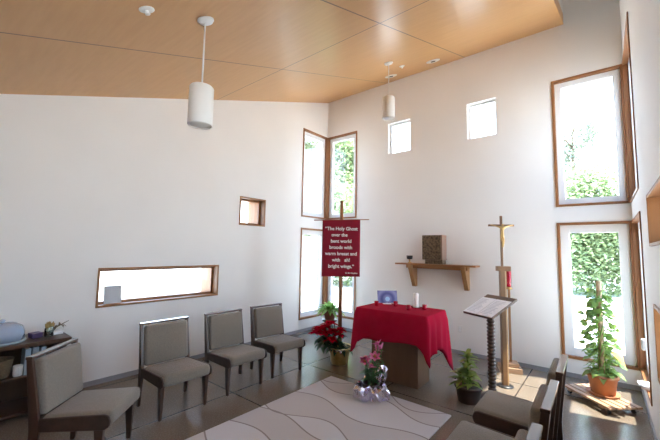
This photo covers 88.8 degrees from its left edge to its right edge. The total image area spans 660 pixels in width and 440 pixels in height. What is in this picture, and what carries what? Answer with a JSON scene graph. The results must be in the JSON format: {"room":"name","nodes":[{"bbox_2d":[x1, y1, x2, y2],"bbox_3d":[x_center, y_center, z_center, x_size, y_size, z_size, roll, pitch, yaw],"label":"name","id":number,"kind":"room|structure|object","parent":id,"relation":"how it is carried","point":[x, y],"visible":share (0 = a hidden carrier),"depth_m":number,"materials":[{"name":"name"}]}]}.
{"room":"house of worship","nodes":[
{"label":"house of worship","id":0,"kind":"room"},
{"bbox_2d":[0,94,328,382],"bbox_3d":[-2.548,-1.004,5.115,0.200,6.300,7.600,-3,-6,39],"label":"wall","id":1,"kind":"structure","parent":0,"point":[88,184],"depth_m":4.70,"materials":[{"name":"white paint"}]},
{"bbox_2d":[95,265,218,307],"bbox_3d":[-2.617,0.947,5.129,0.515,0.506,1.746,-3,-6,39],"label":"window","id":2,"kind":"structure","parent":1,"relation":"in","point":[209,273],"depth_m":5.17,"materials":[{"name":"brown wood"}]},
{"bbox_2d":[103,285,121,303],"bbox_3d":[-2.915,0.998,4.518,0.044,0.234,0.210,-3,-6,39],"label":"card","id":3,"kind":"object","parent":2,"relation":"in","point":[112,294],"visible":1,"depth_m":4.51,"materials":[{"name":"grey paper"}]},
{"bbox_2d":[83,324,321,387],"bbox_3d":[-2.521,2.100,4.777,0.012,0.060,7.600,-3,-6,39],"label":"baseboard","id":4,"kind":"structure","parent":1,"relation":"attached to","point":[134,372],"depth_m":4.51,"materials":[{"name":"grey"}]},
{"bbox_2d":[239,196,265,226],"bbox_3d":[-1.627,-0.141,6.420,0.515,0.519,0.589,-3,-6,39],"label":"window","id":5,"kind":"structure","parent":1,"relation":"in","point":[256,207],"depth_m":6.52,"materials":[{"name":"brown wood"}]},
{"bbox_2d":[299,228,324,319],"bbox_3d":[-0.426,1.172,7.531,0.152,1.952,0.850,-3,-6,39],"label":"window","id":6,"kind":"structure","parent":1,"relation":"in","point":[312,282],"depth_m":7.54,"materials":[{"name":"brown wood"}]},
{"bbox_2d":[301,128,327,219],"bbox_3d":[-0.387,-1.019,7.723,0.152,1.968,0.850,-3,-6,39],"label":"window","id":7,"kind":"structure","parent":1,"relation":"in","point":[315,146],"depth_m":7.77,"materials":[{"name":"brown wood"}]},
{"bbox_2d":[326,152,327,219],"bbox_3d":[-0.082,-0.978,8.138,0.218,1.968,0.218,-3,-6,39],"label":"trim","id":8,"kind":"structure","parent":1,"relation":"attached to","point":[327,152],"depth_m":8.01,"materials":[{"name":"brown wood"}]},
{"bbox_2d":[0,0,562,102],"bbox_3d":[-0.631,-2.034,3.654,4.700,2.764,7.600,-3,-6,39],"label":"ceiling","id":9,"kind":"structure","parent":0,"point":[308,51],"depth_m":3.69,"materials":[{"name":"brown wood"}]},
{"bbox_2d":[139,6,154,15],"bbox_3d":[-1.404,-1.602,2.578,0.110,0.060,0.107,-3,-6,39],"label":"sprinkler","id":10,"kind":"object","parent":9,"relation":"attached to","point":[147,10],"visible":1,"depth_m":2.57,"materials":[{"name":"white plastic"}]},
{"bbox_2d":[187,16,213,129],"bbox_3d":[-1.085,-1.273,2.873,0.198,0.968,0.198,-3,-6,39],"label":"pendant lamp","id":11,"kind":"object","parent":9,"relation":"hanging from","point":[201,95],"visible":1,"depth_m":2.78,"materials":[{"name":"white ceramic"}]},
{"bbox_2d":[189,122,210,127],"bbox_3d":[-1.094,-0.807,2.832,0.180,0.008,0.180,-3,-6,39],"label":"diffuser","id":12,"kind":"object","parent":11,"relation":"attached to","point":[192,124],"depth_m":2.83,"materials":[{"name":"white plastic"}]},
{"bbox_2d":[382,61,394,120],"bbox_3d":[0.949,-2.109,5.460,0.198,0.966,0.198,-3,-6,39],"label":"pendant lamp","id":13,"kind":"object","parent":9,"relation":"hanging from","point":[388,101],"visible":1,"depth_m":5.36,"materials":[{"name":"white ceramic"}]},
{"bbox_2d":[426,59,439,63],"bbox_3d":[1.823,-2.811,5.958,0.230,0.082,0.220,-3,-6,39],"label":"recessed light","id":14,"kind":"object","parent":9,"relation":"in","point":[433,60],"visible":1,"depth_m":5.93,"materials":[{"name":"white plastic"}]},
{"bbox_2d":[0,328,653,439],"bbox_3d":[-0.449,2.094,3.084,5.760,0.150,8.000,-3,-6,39],"label":"floor","id":15,"kind":"structure","parent":0,"point":[184,415],"depth_m":3.97,"materials":[{"name":"concrete"}]},
{"bbox_2d":[0,331,71,420],"bbox_3d":[-3.743,1.568,2.902,0.490,0.750,2.320,-3,-6,39],"label":"bookcase","id":16,"kind":"object","parent":15,"relation":"on","point":[13,390],"visible":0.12,"depth_m":3.58,"materials":[{"name":"brown wood"}]},
{"bbox_2d":[0,356,14,379],"bbox_3d":[-3.294,1.475,3.335,0.240,0.175,0.240,-3,-6,39],"label":"wicker basket","id":17,"kind":"object","parent":16,"relation":"on","point":[6,362],"visible":1,"depth_m":3.33,"materials":[{"name":"brown wicker"}]},
{"bbox_2d":[0,336,26,346],"bbox_3d":[-3.336,1.126,3.417,0.400,0.232,0.400,-3,-6,39],"label":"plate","id":18,"kind":"object","parent":16,"relation":"on","point":[5,340],"visible":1,"depth_m":3.46,"materials":[{"name":"white ceramic"}]},
{"bbox_2d":[12,364,22,376],"bbox_3d":[-3.153,1.520,3.395,0.080,0.100,0.102,3,-5,-20],"label":"mug","id":19,"kind":"object","parent":16,"relation":"on","point":[17,369],"visible":1,"depth_m":3.38,"materials":[{"name":"white ceramic"}]},
{"bbox_2d":[21,347,30,375],"bbox_3d":[-3.149,1.450,3.484,0.170,0.256,0.045,-3,-6,39],"label":"book","id":20,"kind":"object","parent":16,"relation":"on","point":[26,352],"visible":0.49,"depth_m":3.43,"materials":[{"name":"blue paper"}]},
{"bbox_2d":[30,346,38,359],"bbox_3d":[-3.111,1.451,3.530,0.170,0.262,0.050,-3,-6,39],"label":"book","id":21,"kind":"object","parent":16,"relation":"on","point":[35,349],"visible":0.19,"depth_m":3.49,"materials":[{"name":"blue paper"}]},
{"bbox_2d":[28,331,42,338],"bbox_3d":[-3.172,1.239,3.628,0.106,0.050,0.096,-2,-6,27],"label":"box","id":22,"kind":"object","parent":16,"relation":"on","point":[38,334],"visible":1,"depth_m":3.60,"materials":[{"name":"purple"}]},
{"bbox_2d":[38,345,46,357],"bbox_3d":[-3.070,1.460,3.580,0.170,0.256,0.040,-3,-6,39],"label":"book","id":23,"kind":"object","parent":16,"relation":"on","point":[41,347],"visible":0.23,"depth_m":3.54,"materials":[{"name":"blue paper"}]},
{"bbox_2d":[44,321,54,336],"bbox_3d":[-3.073,1.190,3.690,0.084,0.162,0.087,-3,-6,39],"label":"glass jar","id":24,"kind":"object","parent":16,"relation":"on","point":[49,326],"visible":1,"depth_m":3.67,"materials":[{"name":"clear glass"}]},
{"bbox_2d":[50,320,68,334],"bbox_3d":[-3.069,1.213,3.819,0.102,0.138,0.162,-3,-6,39],"label":"sprig","id":25,"kind":"object","parent":16,"relation":"on","point":[58,331],"visible":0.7,"depth_m":3.79,"materials":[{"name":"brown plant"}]},
{"bbox_2d":[25,338,141,439],"bbox_3d":[-2.054,1.527,2.859,0.651,0.884,0.560,2,-5,-6],"label":"upholstered chair","id":26,"kind":"object","parent":15,"relation":"on","point":[55,377],"visible":1,"depth_m":2.70,"materials":[{"name":"beige fabric"}]},
{"bbox_2d":[35,343,82,414],"bbox_3d":[-2.282,1.319,2.853,0.127,0.430,0.488,2,-5,-6],"label":"cushion","id":27,"kind":"object","parent":26,"relation":"on","point":[58,373],"depth_m":2.77,"materials":[{"name":"beige fabric"}]},
{"bbox_2d":[44,387,139,424],"bbox_3d":[-1.994,1.575,2.861,0.530,0.121,0.516,2,-5,-6],"label":"seat cushion","id":28,"kind":"object","parent":26,"relation":"on","point":[104,406],"depth_m":2.74,"materials":[{"name":"beige fabric"}]},
{"bbox_2d":[136,316,211,421],"bbox_3d":[-1.736,1.612,3.770,0.651,0.884,0.560,-3,-7,40],"label":"upholstered chair","id":29,"kind":"object","parent":15,"relation":"on","point":[161,342],"visible":0.98,"depth_m":3.77,"materials":[{"name":"beige fabric"}]},
{"bbox_2d":[144,320,187,365],"bbox_3d":[-1.911,1.420,3.938,0.127,0.430,0.488,-3,-7,40],"label":"cushion","id":30,"kind":"object","parent":29,"relation":"on","point":[167,341],"depth_m":3.89,"materials":[{"name":"beige fabric"}]},
{"bbox_2d":[145,357,209,386],"bbox_3d":[-1.690,1.656,3.727,0.530,0.121,0.516,-3,-7,40],"label":"seat cushion","id":31,"kind":"object","parent":29,"relation":"on","point":[165,374],"depth_m":3.61,"materials":[{"name":"beige fabric"}]},
{"bbox_2d":[204,308,266,395],"bbox_3d":[-1.233,1.674,4.377,0.651,0.884,0.560,-3,-7,41],"label":"upholstered chair","id":32,"kind":"object","parent":15,"relation":"on","point":[226,329],"visible":0.98,"depth_m":4.37,"materials":[{"name":"beige fabric"}]},
{"bbox_2d":[208,311,242,349],"bbox_3d":[-1.406,1.483,4.548,0.127,0.430,0.488,-3,-7,41],"label":"cushion","id":33,"kind":"object","parent":32,"relation":"on","point":[226,329],"depth_m":4.50,"materials":[{"name":"beige fabric"}]},
{"bbox_2d":[211,344,264,366],"bbox_3d":[-1.189,1.718,4.333,0.530,0.121,0.516,-3,-7,41],"label":"seat cushion","id":34,"kind":"object","parent":32,"relation":"on","point":[231,356],"depth_m":4.20,"materials":[{"name":"beige fabric"}]},
{"bbox_2d":[250,303,305,378],"bbox_3d":[-0.773,1.731,4.940,0.560,0.884,0.651,6,-7,-45],"label":"upholstered chair","id":35,"kind":"object","parent":15,"relation":"on","point":[265,321],"visible":0.98,"depth_m":4.95,"materials":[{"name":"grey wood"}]},
{"bbox_2d":[254,305,282,338],"bbox_3d":[-0.934,1.541,5.123,0.488,0.430,0.127,6,-7,-45],"label":"cushion","id":36,"kind":"object","parent":35,"relation":"on","point":[268,321],"depth_m":5.08,"materials":[{"name":"beige fabric"}]},
{"bbox_2d":[256,334,303,352],"bbox_3d":[-0.731,1.775,4.894,0.516,0.121,0.530,6,-7,-45],"label":"seat cushion","id":37,"kind":"object","parent":35,"relation":"on","point":[277,343],"depth_m":4.77,"materials":[{"name":"beige fabric"}]},
{"bbox_2d":[185,376,450,439],"bbox_3d":[-0.141,2.022,3.158,1.660,0.016,2.500,-3,-6,40],"label":"rug","id":38,"kind":"object","parent":15,"relation":"on","point":[325,409],"visible":0.91,"depth_m":3.45,"materials":[{"name":"beige carpet"}]},
{"bbox_2d":[353,340,389,401],"bbox_3d":[0.503,1.764,4.042,0.453,0.677,0.445,-3,-6,39],"label":"potted plant","id":39,"kind":"object","parent":38,"relation":"on","point":[372,387],"visible":1,"depth_m":3.98,"materials":[{"name":"plant"}]},
{"bbox_2d":[322,318,336,327],"bbox_3d":[-0.010,2.166,6.734,0.310,0.361,0.310,-3,-6,39],"label":"stool","id":40,"kind":"object","parent":15,"relation":"on","point":[323,319],"visible":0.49,"depth_m":6.69,"materials":[{"name":"brown wood"}]},
{"bbox_2d":[314,301,345,319],"bbox_3d":[-0.017,1.818,6.783,0.699,0.340,0.743,1,-5,-1],"label":"leafy houseplant","id":41,"kind":"object","parent":40,"relation":"on","point":[329,309],"visible":0.98,"depth_m":6.67,"materials":[{"name":"green plant"}]},
{"bbox_2d":[308,320,354,365],"bbox_3d":[-0.001,1.910,5.272,0.811,0.613,0.570,-1,-6,25],"label":"poinsettia","id":42,"kind":"object","parent":15,"relation":"on","point":[339,350],"visible":0.98,"depth_m":5.15,"materials":[{"name":"red petals"},{"name":"dark green leaf"},{"name":"gold foil"}]},
{"bbox_2d":[310,330,321,334],"bbox_3d":[-0.200,1.728,5.189,0.235,0.054,0.243,-3,-6,39],"label":"flower","id":43,"kind":"object","parent":42,"relation":"on","point":[318,332],"depth_m":5.17,"materials":[{"name":"red plant"}]},
{"bbox_2d":[311,326,325,331],"bbox_3d":[-0.165,1.700,5.287,0.252,0.052,0.265,-3,-6,39],"label":"flower","id":44,"kind":"object","parent":42,"relation":"on","point":[319,328],"depth_m":5.23,"materials":[{"name":"red plant"}]},
{"bbox_2d":[320,324,330,329],"bbox_3d":[-0.062,1.664,5.258,0.235,0.054,0.247,-3,-6,39],"label":"flower","id":45,"kind":"object","parent":42,"relation":"on","point":[326,326],"depth_m":5.26,"materials":[{"name":"red plant"}]},
{"bbox_2d":[320,330,332,336],"bbox_3d":[-0.052,1.728,5.135,0.222,0.056,0.246,2,-5,-12],"label":"flower","id":46,"kind":"object","parent":42,"relation":"on","point":[325,333],"depth_m":5.16,"materials":[{"name":"red plant"}]},
{"bbox_2d":[323,336,337,343],"bbox_3d":[0.015,1.802,5.074,0.224,0.055,0.239,0,-5,9],"label":"flower","id":47,"kind":"object","parent":42,"relation":"on","point":[332,339],"depth_m":5.10,"materials":[{"name":"red plant"}]},
{"bbox_2d":[324,321,338,325],"bbox_3d":[0.004,1.636,5.338,0.252,0.056,0.225,2,-5,-9],"label":"flower","id":48,"kind":"object","parent":42,"relation":"on","point":[328,323],"depth_m":5.32,"materials":[{"name":"red plant"}]},
{"bbox_2d":[327,328,339,333],"bbox_3d":[0.042,1.715,5.202,0.224,0.054,0.227,-3,-6,39],"label":"flower","id":49,"kind":"object","parent":42,"relation":"on","point":[330,330],"depth_m":5.20,"materials":[{"name":"red plant"}]},
{"bbox_2d":[333,332,345,337],"bbox_3d":[0.134,1.759,5.163,0.215,0.055,0.240,2,-5,-8],"label":"flower","id":50,"kind":"object","parent":42,"relation":"on","point":[335,334],"depth_m":5.15,"materials":[{"name":"red plant"}]},
{"bbox_2d":[337,327,346,332],"bbox_3d":[0.179,1.720,5.281,0.219,0.053,0.214,-2,-6,29],"label":"flower","id":51,"kind":"object","parent":42,"relation":"on","point":[341,329],"depth_m":5.26,"materials":[{"name":"red plant"}]},
{"bbox_2d":[314,201,368,340],"bbox_3d":[0.177,0.957,5.590,0.920,2.573,0.170,1,-5,4],"label":"banner stand","id":52,"kind":"object","parent":15,"relation":"on","point":[341,202],"visible":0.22,"depth_m":5.55,"materials":[{"name":"brown wood"}]},
{"bbox_2d":[322,220,359,276],"bbox_3d":[0.183,0.463,5.585,0.630,0.948,0.019,1,-5,4],"label":"banner","id":53,"kind":"object","parent":52,"relation":"hanging from","point":[340,238],"visible":1,"depth_m":5.58,"materials":[{"name":"red fabric"}]},
{"bbox_2d":[372,340,428,388],"bbox_3d":[0.973,1.711,4.663,0.990,0.938,0.620,-3,-6,38],"label":"altar table","id":54,"kind":"object","parent":15,"relation":"on","point":[406,365],"visible":0.4,"depth_m":4.43,"materials":[{"name":"brown wood"}]},
{"bbox_2d":[350,303,453,370],"bbox_3d":[0.981,1.641,4.670,1.186,0.820,0.810,-3,-6,38],"label":"altar cloth","id":55,"kind":"object","parent":54,"relation":"on","point":[428,330],"visible":0.97,"depth_m":4.40,"materials":[{"name":"red fabric"}]},
{"bbox_2d":[377,290,396,303],"bbox_3d":[0.861,1.163,5.075,0.300,0.196,0.065,1,-5,-5],"label":"framed picture","id":56,"kind":"object","parent":55,"relation":"on","point":[385,297],"visible":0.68,"depth_m":5.06,"materials":[{"name":"blue paper"}]},
{"bbox_2d":[412,293,419,307],"bbox_3d":[1.226,1.138,4.806,0.110,0.213,0.110,-3,-6,39],"label":"pillar candle","id":57,"kind":"object","parent":55,"relation":"on","point":[415,295],"visible":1,"depth_m":4.78,"materials":[{"name":"white wax"}]},
{"bbox_2d":[449,348,483,404],"bbox_3d":[1.621,1.842,3.969,0.376,0.580,0.425,3,-5,-23],"label":"pot plant","id":58,"kind":"object","parent":15,"relation":"on","point":[468,391],"visible":0.98,"depth_m":3.92,"materials":[{"name":"green plant"}]},
{"bbox_2d":[463,294,517,398],"bbox_3d":[1.947,1.544,4.082,0.422,1.203,0.440,3,-5,-22],"label":"lectern","id":59,"kind":"object","parent":15,"relation":"on","point":[491,345],"visible":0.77,"depth_m":4.04,"materials":[{"name":"brown wood"}]},
{"bbox_2d":[464,297,510,317],"bbox_3d":[1.913,1.056,4.107,0.332,0.166,0.424,3,-5,-22],"label":"open book","id":60,"kind":"object","parent":59,"relation":"on","point":[488,307],"visible":1,"depth_m":4.09,"materials":[{"name":"white paper"}]},
{"bbox_2d":[467,299,487,310],"bbox_3d":[1.867,1.062,4.211,0.260,0.128,0.154,3,-5,-22],"label":"print","id":61,"kind":"object","parent":60,"relation":"attached to","point":[480,304],"depth_m":4.21,"materials":[{"name":"grey paper"}]},
{"bbox_2d":[480,301,504,313],"bbox_3d":[1.947,1.046,4.014,0.260,0.128,0.148,3,-5,-22],"label":"print","id":62,"kind":"object","parent":60,"relation":"attached to","point":[495,306],"depth_m":4.02,"materials":[{"name":"grey paper"}]},
{"bbox_2d":[488,216,513,388],"bbox_3d":[2.326,1.065,4.529,0.300,2.250,0.199,-2,-6,35],"label":"crucifix","id":63,"kind":"object","parent":15,"relation":"on","point":[504,383],"visible":1,"depth_m":4.48,"materials":[{"name":"brown wood"}]},
{"bbox_2d":[446,379,558,439],"bbox_3d":[1.127,1.529,2.243,0.651,0.884,0.560,-3,-6,38],"label":"upholstered chair","id":64,"kind":"object","parent":15,"relation":"on","point":[543,409],"visible":1,"depth_m":2.28,"materials":[{"name":"beige fabric"}]},
{"bbox_2d":[446,421,513,439],"bbox_3d":[1.079,1.578,2.276,0.530,0.121,0.516,-3,-6,38],"label":"seat cushion","id":65,"kind":"object","parent":64,"relation":"on","point":[465,430],"depth_m":2.42,"materials":[{"name":"beige fabric"}]},
{"bbox_2d":[528,384,550,433],"bbox_3d":[1.315,1.319,2.117,0.127,0.430,0.488,-3,-6,38],"label":"cushion","id":66,"kind":"object","parent":64,"relation":"on","point":[534,417],"depth_m":2.00,"materials":[{"name":"beige fabric"}]},
{"bbox_2d":[497,271,522,374],"bbox_3d":[2.689,1.511,5.075,0.300,1.470,0.260,-1,-5,19],"label":"sanctuary lamp","id":67,"kind":"object","parent":15,"relation":"on","point":[514,367],"visible":0.86,"depth_m":5.03,"materials":[{"name":"brown wood"}]},
{"bbox_2d":[472,354,567,439],"bbox_3d":[1.607,1.589,2.830,0.651,0.884,0.560,-3,-6,38],"label":"upholstered chair","id":68,"kind":"object","parent":15,"relation":"on","point":[507,414],"visible":0.67,"depth_m":2.76,"materials":[{"name":"beige fabric"}]},
{"bbox_2d":[473,390,532,426],"bbox_3d":[1.558,1.638,2.863,0.530,0.121,0.516,-3,-6,38],"label":"seat cushion","id":69,"kind":"object","parent":68,"relation":"on","point":[494,409],"depth_m":2.79,"materials":[{"name":"beige fabric"}]},
{"bbox_2d":[546,358,559,384],"bbox_3d":[1.794,1.378,2.704,0.127,0.430,0.488,-3,-6,38],"label":"cushion","id":70,"kind":"object","parent":68,"relation":"on","point":[551,374],"depth_m":2.57,"materials":[{"name":"beige fabric"}]},
{"bbox_2d":[514,422,542,439],"bbox_3d":[0.642,1.469,1.648,0.651,0.884,0.560,-3,-6,38],"label":"upholstered chair","id":71,"kind":"object","parent":15,"relation":"on","point":[535,430],"visible":1,"depth_m":1.65,"materials":[{"name":"beige fabric"}]},
{"bbox_2d":[514,429,527,439],"bbox_3d":[0.829,1.258,1.522,0.127,0.430,0.488,-3,-6,38],"label":"cushion","id":72,"kind":"object","parent":71,"relation":"on","point":[521,434],"depth_m":1.66,"materials":[{"name":"beige fabric"}]},
{"bbox_2d":[565,383,642,413],"bbox_3d":[3.195,2.118,3.991,0.400,0.090,0.670,1,-5,-5],"label":"caddy","id":73,"kind":"object","parent":15,"relation":"on","point":[620,403],"visible":0.8,"depth_m":3.82,"materials":[{"name":"brown wood"}]},
{"bbox_2d":[575,281,627,398],"bbox_3d":[3.272,1.410,4.080,0.489,1.335,0.426,-3,-6,39],"label":"climbing plant","id":74,"kind":"object","parent":73,"relation":"on","point":[603,378],"visible":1,"depth_m":4.03,"materials":[{"name":"green plant"}]},
{"bbox_2d":[324,0,641,385],"bbox_3d":[2.068,-0.811,6.376,5.360,6.300,0.200,-3,-6,39],"label":"wall","id":75,"kind":"structure","parent":0,"point":[449,183],"depth_m":5.77,"materials":[{"name":"white paint"}]},
{"bbox_2d":[325,276,355,319],"bbox_3d":[0.265,1.190,7.598,0.858,1.952,0.152,-3,-6,39],"label":"window","id":76,"kind":"structure","parent":75,"relation":"in","point":[328,280],"depth_m":7.43,"materials":[{"name":"brown wood"}]},
{"bbox_2d":[327,131,356,219],"bbox_3d":[0.304,-1.001,7.790,0.858,1.968,0.152,-3,-6,39],"label":"window","id":77,"kind":"structure","parent":75,"relation":"in","point":[351,135],"depth_m":7.92,"materials":[{"name":"brown wood"}]},
{"bbox_2d":[390,121,409,153],"bbox_3d":[1.481,-1.692,6.965,0.498,0.647,0.050,-3,-6,39],"label":"window","id":78,"kind":"structure","parent":75,"relation":"in","point":[406,122],"depth_m":7.08,"materials":[{"name":"white paint"}]},
{"bbox_2d":[395,262,479,290],"bbox_3d":[1.884,1.007,6.042,1.465,0.433,0.262,-3,-6,39],"label":"wall shelf","id":79,"kind":"object","parent":75,"relation":"attached to","point":[412,267],"visible":0.99,"depth_m":5.90,"materials":[{"name":"brown wood"}]},
{"bbox_2d":[406,255,412,262],"bbox_3d":[1.503,0.740,6.356,0.120,0.140,0.120,-3,-6,39],"label":"chalice","id":80,"kind":"object","parent":79,"relation":"on","point":[409,257],"visible":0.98,"depth_m":6.33,"materials":[{"name":"black metal"}]},
{"bbox_2d":[422,235,446,263],"bbox_3d":[1.885,0.535,6.083,0.367,0.515,0.232,-3,-6,39],"label":"tabernacle","id":81,"kind":"object","parent":79,"relation":"on","point":[434,247],"visible":0.96,"depth_m":5.99,"materials":[{"name":"brown wood"}]},
{"bbox_2d":[393,103,494,127],"bbox_3d":[1.960,-2.273,7.132,5.960,0.100,0.600,-3,-6,39],"label":"trim","id":82,"kind":"structure","parent":75,"relation":"attached to","point":[491,103],"depth_m":6.71,"materials":[{"name":"beige"}]},
{"bbox_2d":[468,99,496,138],"bbox_3d":[2.713,-1.758,5.965,0.485,0.647,0.050,-3,-6,39],"label":"window","id":83,"kind":"structure","parent":75,"relation":"in","point":[491,101],"depth_m":6.06,"materials":[{"name":"white paint"}]},
{"bbox_2d":[331,325,641,390],"bbox_3d":[1.946,2.288,6.022,5.360,0.060,0.012,-3,-6,39],"label":"baseboard","id":84,"kind":"structure","parent":75,"relation":"attached to","point":[570,374],"depth_m":5.02,"materials":[{"name":"grey"}]},
{"bbox_2d":[551,64,629,206],"bbox_3d":[3.800,-1.187,4.953,0.850,1.968,0.152,-3,-6,39],"label":"window","id":85,"kind":"structure","parent":75,"relation":"in","point":[614,72],"depth_m":4.91,"materials":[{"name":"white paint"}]},
{"bbox_2d":[557,221,639,370],"bbox_3d":[3.761,1.004,4.761,0.850,1.952,0.152,-3,-6,39],"label":"window","id":86,"kind":"structure","parent":75,"relation":"in","point":[631,357],"depth_m":4.74,"materials":[{"name":"brown wood"}]},
{"bbox_2d":[619,0,659,439],"bbox_3d":[1.766,-1.233,1.615,0.200,6.300,7.600,-3,-6,39],"label":"wall","id":87,"kind":"structure","parent":0,"point":[643,15],"depth_m":2.88,"materials":[{"name":"white paint"}]},
{"bbox_2d":[621,64,629,199],"bbox_3d":[4.217,-1.206,4.649,0.218,1.968,0.218,-3,-6,39],"label":"trim","id":88,"kind":"structure","parent":87,"relation":"attached to","point":[621,64],"depth_m":4.63,"materials":[{"name":"brown wood"}]},
{"bbox_2d":[622,12,638,202],"bbox_3d":[3.723,-1.264,4.086,0.152,1.968,1.320,-3,-6,39],"label":"window","id":89,"kind":"structure","parent":87,"relation":"in","point":[626,59],"depth_m":4.55,"materials":[{"name":"brown wood"}]},
{"bbox_2d":[631,223,639,365],"bbox_3d":[4.178,0.985,4.457,0.218,1.952,0.218,-3,-6,39],"label":"trim","id":90,"kind":"structure","parent":87,"relation":"attached to","point":[631,223],"depth_m":4.44,"materials":[{"name":"brown wood"}]},
{"bbox_2d":[631,211,652,405],"bbox_3d":[3.653,0.929,3.920,0.232,1.952,1.320,-3,-6,39],"label":"window","id":91,"kind":"structure","parent":87,"relation":"in","point":[645,384],"depth_m":4.34,"materials":[{"name":"brown wood"}]},
{"bbox_2d":[642,389,657,439],"bbox_3d":[1.628,1.879,1.410,0.012,0.060,7.600,-3,-6,39],"label":"baseboard","id":92,"kind":"structure","parent":87,"relation":"attached to","point":[643,394],"depth_m":3.56,"materials":[{"name":"grey"}]},
{"bbox_2d":[646,176,659,245],"bbox_3d":[2.449,-0.047,2.280,0.355,0.432,1.175,-3,-6,39],"label":"window","id":93,"kind":"structure","parent":87,"relation":"in","point":[653,196],"depth_m":2.79,"materials":[{"name":"brown wood"}]},
{"bbox_2d":[653,304,659,383],"bbox_3d":[2.431,0.944,2.193,0.355,0.608,1.175,-3,-6,39],"label":"window","id":94,"kind":"structure","parent":87,"relation":"in","point":[656,310],"depth_m":2.73,"materials":[{"name":"brown wood"}]},
{"label":"outside","id":95,"kind":"structure","parent":0,"visible":0},
{"bbox_2d":[99,268,624,354],"bbox_3d":[-14.168,2.987,14.201,150.000,0.160,127.600,-3,-6,39],"label":"ground","id":96,"kind":"structure","parent":95,"point":[136,283],"depth_m":15.49,"materials":[{"name":"white"}]},
{"bbox_2d":[332,175,353,285],"bbox_3d":[0.358,1.242,18.805,6.343,8.177,6.639,0,-5,7],"label":"shrub","id":97,"kind":"object","parent":96,"relation":"on","point":[347,205],"visible":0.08,"depth_m":18.14,"materials":[{"name":"green plant"}]},
{"bbox_2d":[334,139,353,201],"bbox_3d":[1.133,-1.681,25.193,4.787,11.607,5.155,-1,-5,20],"label":"tree","id":98,"kind":"object","parent":96,"relation":"on","point":[344,150],"visible":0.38,"depth_m":24.61,"materials":[{"name":"green plant"}]},
{"bbox_2d":[561,95,615,276],"bbox_3d":[16.609,-2.470,22.922,4.784,13.327,3.475,-3,-6,39],"label":"tree","id":99,"kind":"object","parent":96,"relation":"on","point":[592,129],"visible":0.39,"depth_m":22.88,"materials":[{"name":"green plant"}]},
{"bbox_2d":[565,154,621,297],"bbox_3d":[12.997,1.006,16.486,6.041,9.086,6.323,5,-7,-41],"label":"shrub","id":100,"kind":"object","parent":96,"relation":"on","point":[595,253],"visible":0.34,"depth_m":15.97,"materials":[{"name":"green plant"}]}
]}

